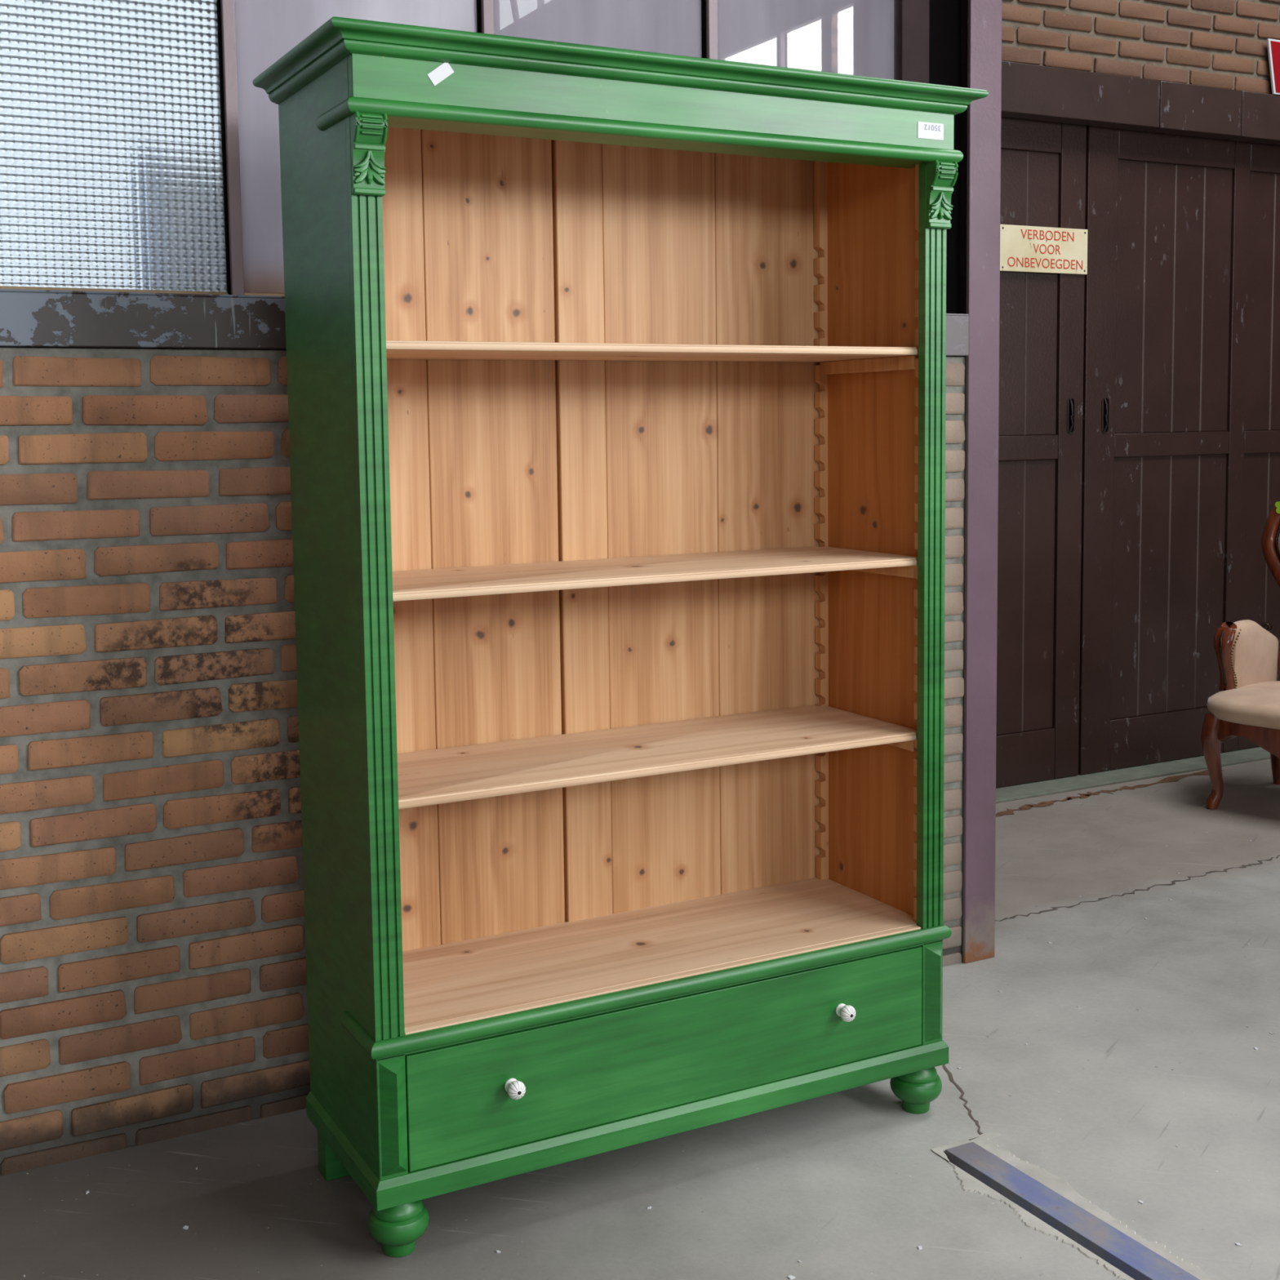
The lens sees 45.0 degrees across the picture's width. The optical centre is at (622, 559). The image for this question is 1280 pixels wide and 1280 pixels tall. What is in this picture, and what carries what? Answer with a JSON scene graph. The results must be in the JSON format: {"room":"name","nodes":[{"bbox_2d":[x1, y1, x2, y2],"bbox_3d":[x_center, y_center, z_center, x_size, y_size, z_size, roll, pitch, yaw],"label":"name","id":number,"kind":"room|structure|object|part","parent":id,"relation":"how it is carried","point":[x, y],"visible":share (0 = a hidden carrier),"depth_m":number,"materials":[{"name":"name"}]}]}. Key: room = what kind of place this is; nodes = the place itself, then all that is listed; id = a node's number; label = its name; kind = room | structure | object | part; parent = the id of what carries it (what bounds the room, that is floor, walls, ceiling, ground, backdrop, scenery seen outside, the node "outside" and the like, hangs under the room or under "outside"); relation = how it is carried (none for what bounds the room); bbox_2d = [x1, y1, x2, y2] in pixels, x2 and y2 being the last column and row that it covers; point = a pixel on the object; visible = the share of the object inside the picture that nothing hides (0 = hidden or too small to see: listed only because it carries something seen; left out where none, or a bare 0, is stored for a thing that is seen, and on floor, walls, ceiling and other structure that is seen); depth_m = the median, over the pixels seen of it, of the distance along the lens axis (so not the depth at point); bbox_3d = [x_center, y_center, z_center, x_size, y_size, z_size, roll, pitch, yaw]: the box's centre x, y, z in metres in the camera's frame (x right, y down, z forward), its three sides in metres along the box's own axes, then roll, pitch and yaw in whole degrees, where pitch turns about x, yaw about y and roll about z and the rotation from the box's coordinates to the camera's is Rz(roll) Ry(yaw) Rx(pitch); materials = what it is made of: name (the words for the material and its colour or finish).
{"room":"furniture warehouse","nodes":[
{"label":"furniture warehouse","id":0,"kind":"room"},
{"bbox_2d":[0,347,965,1175],"bbox_3d":[-1.438,0.416,2.949,5.140,1.622,0.258,-3,6,-28],"label":"wall","id":1,"kind":"structure","parent":0,"point":[153,972],"depth_m":3.07,"materials":[{"name":"brick"}]},
{"bbox_2d":[0,288,968,356],"bbox_3d":[-1.423,-0.441,2.813,5.132,0.105,0.148,-3,6,-28],"label":"window sill","id":2,"kind":"structure","parent":1,"relation":"on","point":[29,318],"depth_m":3.00,"materials":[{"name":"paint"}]},
{"bbox_2d":[893,0,928,83],"bbox_3d":[0.689,-1.466,3.853,0.085,1.706,0.134,-3,6,-28],"label":"trim","id":3,"kind":"structure","parent":1,"relation":"attached to","point":[911,17],"depth_m":3.81,"materials":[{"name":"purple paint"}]},
{"bbox_2d":[0,758,1279,1279],"bbox_3d":[2.775,1.373,1.009,10.700,0.122,10.500,-3,6,-28],"label":"floor","id":4,"kind":"structure","parent":0,"point":[1117,1046],"depth_m":3.01,"materials":[{"name":"concrete"}]},
{"bbox_2d":[252,16,988,1257],"bbox_3d":[0.033,0.136,3.001,1.313,2.071,0.480,-3,6,-28],"label":"bookcase","id":5,"kind":"object","parent":4,"relation":"on","point":[616,377],"visible":1,"depth_m":3.07,"materials":[{"name":"green paint"}]},
{"bbox_3d":[-0.540,-0.840,2.619,0.050,0.044,0.480,-3,6,-28],"label":"cornice moulding","id":6,"kind":"part","parent":5,"relation":"part of","materials":[{"name":"green paint"}]},
{"bbox_3d":[-0.519,0.135,2.760,0.022,1.930,0.390,-3,6,-28],"label":"panel","id":7,"kind":"part","parent":5,"relation":"part of","materials":[{"name":"green paint"}]},
{"bbox_3d":[-0.469,-0.730,2.532,0.017,0.026,0.176,-3,6,-28],"label":"half round moulding","id":8,"kind":"part","parent":5,"relation":"part of","materials":[{"name":"green paint"}]},
{"bbox_3d":[-0.457,0.828,2.687,0.016,0.029,0.172,-3,6,-28],"label":"waist moulding","id":9,"kind":"part","parent":5,"relation":"part of","materials":[{"name":"green paint"}]},
{"bbox_3d":[-0.189,0.935,2.732,0.033,0.033,0.037,-3,6,-28],"label":"knob","id":10,"kind":"part","parent":5,"relation":"part of","materials":[{"name":"white ceramic"}]},
{"bbox_3d":[0.008,-0.400,2.986,1.173,0.015,0.367,-3,6,-28],"label":"shelf","id":11,"kind":"part","parent":5,"relation":"part of","materials":[{"name":"brown wood"}]},
{"bbox_3d":[0.013,0.021,3.024,1.173,0.015,0.367,-3,6,-28],"label":"shelf","id":12,"kind":"part","parent":5,"relation":"part of","materials":[{"name":"brown wood"}]},
{"bbox_3d":[0.112,-0.757,2.745,1.246,0.026,0.017,-3,6,-28],"label":"half round moulding","id":13,"kind":"part","parent":5,"relation":"part of","materials":[{"name":"green paint"}]},
{"bbox_3d":[0.080,-0.784,2.804,1.216,0.062,0.085,-3,6,-28],"label":"head rail","id":14,"kind":"part","parent":5,"relation":"part of","materials":[{"name":"green paint"}]},
{"bbox_3d":[0.117,0.802,2.916,1.220,0.034,0.022,-3,6,-28],"label":"waist rail","id":15,"kind":"part","parent":5,"relation":"part of","materials":[{"name":"green paint"}]},
{"bbox_3d":[0.018,0.378,3.055,1.173,0.015,0.367,-3,6,-28],"label":"shelf","id":16,"kind":"part","parent":5,"relation":"part of","materials":[{"name":"brown wood"}]},
{"bbox_3d":[0.119,-0.858,2.722,1.313,0.044,0.050,-3,6,-28],"label":"cornice moulding","id":17,"kind":"part","parent":5,"relation":"part of","materials":[{"name":"green paint"}]},
{"bbox_3d":[0.124,0.801,2.902,1.245,0.029,0.016,-3,6,-28],"label":"waist moulding","id":18,"kind":"part","parent":5,"relation":"part of","materials":[{"name":"green paint"}]},
{"bbox_3d":[0.119,0.925,2.926,1.112,0.206,0.020,-3,6,-28],"label":"drawer","id":19,"kind":"part","parent":5,"relation":"part of","materials":[{"name":"green paint"}]},
{"bbox_3d":[0.443,0.897,3.063,0.033,0.033,0.037,-3,6,-28],"label":"knob","id":20,"kind":"part","parent":5,"relation":"part of","materials":[{"name":"white ceramic"}]},
{"bbox_3d":[0.541,0.072,3.315,0.022,1.930,0.390,-3,6,-28],"label":"panel","id":21,"kind":"part","parent":5,"relation":"part of","materials":[{"name":"brown wood"}]},
{"bbox_2d":[958,0,1001,963],"bbox_3d":[0.886,-1.380,3.950,0.102,4.900,0.132,-3,6,-28],"label":"steel column","id":22,"kind":"structure","parent":4,"relation":"on","point":[981,20],"depth_m":3.99,"materials":[{"name":"metal"}]},
{"bbox_2d":[945,1142,1199,1279],"bbox_3d":[1.140,1.255,2.155,0.070,0.051,2.040,-3,6,-28],"label":"strip","id":23,"kind":"object","parent":4,"relation":"on","point":[1130,1256],"visible":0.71,"depth_m":2.78,"materials":[{"name":"metal"}]},
{"bbox_2d":[995,746,1270,803],"bbox_3d":[1.934,0.864,6.169,3.560,0.010,0.200,-3,6,-28],"label":"threshold","id":24,"kind":"structure","parent":4,"relation":"on","point":[1042,788],"depth_m":6.16,"materials":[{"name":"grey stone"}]},
{"bbox_2d":[1200,500,1279,809],"bbox_3d":[2.526,0.312,5.600,0.663,1.207,0.697,4,7,44],"label":"armchair","id":25,"kind":"object","parent":4,"relation":"on","point":[1247,705],"visible":1,"depth_m":5.68,"materials":[{"name":"beige fabric"}]},
{"bbox_3d":[2.153,0.738,5.645,0.076,0.358,0.084,4,7,44],"label":"leg","id":26,"kind":"part","parent":25,"relation":"part of","materials":[{"name":"brown wood"}]},
{"bbox_3d":[2.262,0.371,5.708,0.008,0.223,0.076,4,7,44],"label":"nail trim","id":27,"kind":"part","parent":25,"relation":"part of","materials":[{"name":"brown metal"}]},
{"bbox_2d":[1206,680,1279,729],"bbox_3d":[2.498,0.525,5.587,0.662,0.097,0.608,4,7,44],"label":"seat cushion","id":28,"kind":"object","parent":25,"relation":"on","point":[1240,704],"depth_m":5.54,"materials":[{"name":"beige fabric"}]},
{"bbox_3d":[2.501,0.626,5.597,0.618,0.110,0.560,4,7,44],"label":"seat rail","id":29,"kind":"part","parent":25,"relation":"part of","materials":[{"name":"brown wood"}]},
{"bbox_3d":[2.712,-0.036,5.766,0.663,0.547,0.147,4,7,44],"label":"frame","id":30,"kind":"part","parent":25,"relation":"part of","materials":[{"name":"brown wood"}]},
{"bbox_3d":[2.525,0.707,5.979,0.051,0.354,0.127,2,6,30],"label":"leg","id":31,"kind":"part","parent":25,"relation":"part of","materials":[{"name":"brown wood"}]},
{"bbox_3d":[2.548,0.349,5.900,0.092,0.352,0.053,4,7,44],"label":"post","id":32,"kind":"part","parent":25,"relation":"part of","materials":[{"name":"brown wood"}]},
{"bbox_2d":[1001,0,1279,95],"bbox_3d":[2.696,-2.987,6.394,5.546,2.178,0.302,-3,6,-28],"label":"wall","id":33,"kind":"structure","parent":0,"point":[1213,43],"depth_m":5.96,"materials":[{"name":"brown brick"}]},
{"bbox_2d":[1000,60,1279,145],"bbox_3d":[2.700,-1.800,6.343,5.360,0.179,0.085,-3,6,-28],"label":"lintel beam","id":34,"kind":"structure","parent":33,"relation":"attached to","point":[1028,91],"depth_m":5.92,"materials":[{"name":"paint"}]},
{"bbox_2d":[1266,38,1279,94],"bbox_3d":[2.860,-2.003,6.363,0.598,0.214,0.010,-3,6,-28],"label":"sign","id":35,"kind":"object","parent":33,"relation":"on","point":[1273,45],"visible":1,"depth_m":6.24,"materials":[{"name":"red metal"}]},
{"bbox_3d":[2.664,-0.550,6.653,5.470,2.722,0.165,-3,6,-28],"label":"wall","id":36,"kind":"structure","parent":0,"visible":0},
{"bbox_2d":[995,116,1086,787],"bbox_3d":[1.062,-0.416,5.672,1.652,2.648,0.062,-3,6,-28],"label":"door","id":37,"kind":"structure","parent":36,"relation":"in","point":[1043,163],"depth_m":5.96,"materials":[{"name":"brown paint"}]},
{"bbox_3d":[1.479,0.776,5.999,0.486,0.203,0.044,-3,6,-28],"label":"rail","id":38,"kind":"part","parent":37,"relation":"part of","materials":[{"name":"brown paint"}]},
{"bbox_3d":[1.462,-0.424,5.893,0.486,0.094,0.044,-3,6,-28],"label":"rail","id":39,"kind":"part","parent":37,"relation":"part of","materials":[{"name":"brown paint"}]},
{"bbox_3d":[1.446,-1.648,5.785,0.486,0.225,0.044,-3,6,-28],"label":"rail","id":40,"kind":"part","parent":37,"relation":"part of","materials":[{"name":"brown paint"}]},
{"bbox_2d":[1000,224,1087,274],"bbox_3d":[1.600,-1.176,5.871,0.438,0.171,0.010,-3,6,-28],"label":"warning sign","id":41,"kind":"object","parent":37,"relation":"attached to","point":[1032,249],"visible":0.98,"depth_m":5.87,"materials":[{"name":"metal"}]},
{"bbox_3d":[1.740,-0.559,6.003,0.040,0.144,0.007,-3,6,-28],"label":"pull handle","id":42,"kind":"part","parent":37,"relation":"part of","materials":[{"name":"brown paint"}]},
{"bbox_2d":[1078,125,1279,774],"bbox_3d":[2.589,-0.508,6.470,1.776,2.648,0.062,-3,6,-28],"label":"door","id":43,"kind":"structure","parent":36,"relation":"in","point":[1182,285],"depth_m":6.29,"materials":[{"name":"brown paint"}]},
{"bbox_3d":[1.900,-0.569,6.087,0.040,0.144,0.007,-3,6,-28],"label":"pull handle","id":44,"kind":"part","parent":43,"relation":"part of","materials":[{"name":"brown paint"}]},
{"bbox_3d":[2.241,0.731,6.398,0.646,0.203,0.044,-3,6,-28],"label":"rail","id":45,"kind":"part","parent":43,"relation":"part of","materials":[{"name":"brown paint"}]},
{"bbox_3d":[2.224,-0.470,6.292,0.646,0.094,0.044,-3,6,-28],"label":"rail","id":46,"kind":"part","parent":43,"relation":"part of","materials":[{"name":"brown paint"}]},
{"bbox_3d":[2.208,-1.694,6.183,0.646,0.225,0.044,-3,6,-28],"label":"rail","id":47,"kind":"part","parent":43,"relation":"part of","materials":[{"name":"brown paint"}]},
{"bbox_3d":[2.895,0.691,6.740,0.651,0.203,0.044,-3,6,-28],"label":"rail","id":48,"kind":"part","parent":43,"relation":"part of","materials":[{"name":"brown paint"}]},
{"bbox_3d":[2.879,-0.509,6.634,0.651,0.094,0.044,-3,6,-28],"label":"rail","id":49,"kind":"part","parent":43,"relation":"part of","materials":[{"name":"brown paint"}]},
{"bbox_3d":[2.862,-1.733,6.525,0.651,0.225,0.044,-3,6,-28],"label":"rail","id":50,"kind":"part","parent":43,"relation":"part of","materials":[{"name":"brown paint"}]},
{"bbox_3d":[-1.454,-2.935,2.595,5.140,1.500,0.146,-3,6,-28],"label":"wall","id":51,"kind":"structure","parent":0,"visible":0},
{"bbox_2d":[0,0,893,296],"bbox_3d":[-1.041,-1.358,2.900,3.862,1.706,0.048,-3,6,-28],"label":"window","id":52,"kind":"structure","parent":51,"relation":"in","point":[140,147],"depth_m":3.04,"materials":[{"name":"glass"}]},
{"bbox_3d":[-1.039,-1.360,2.906,0.528,1.703,0.005,-3,6,-28],"label":"pane","id":53,"kind":"part","parent":52,"relation":"part of","materials":[{"name":"clear glass"}]},
{"bbox_3d":[-0.548,-1.389,3.163,0.525,1.703,0.005,-3,6,-28],"label":"pane","id":54,"kind":"part","parent":52,"relation":"part of","materials":[{"name":"clear glass"}]},
{"bbox_3d":[-0.056,-1.419,3.420,0.529,1.703,0.005,-3,6,-28],"label":"pane","id":55,"kind":"part","parent":52,"relation":"part of","materials":[{"name":"clear glass"}]},
{"bbox_3d":[0.434,-1.448,3.676,0.522,1.703,0.005,-3,6,-28],"label":"pane","id":56,"kind":"part","parent":52,"relation":"part of","materials":[{"name":"clear glass"}]},
{"bbox_2d":[928,0,961,313],"bbox_3d":[0.775,-1.472,3.911,0.120,1.706,0.110,-3,6,-28],"label":"trim","id":57,"kind":"structure","parent":51,"relation":"attached to","point":[944,15],"depth_m":3.90,"materials":[{"name":"black metal"}]}
]}

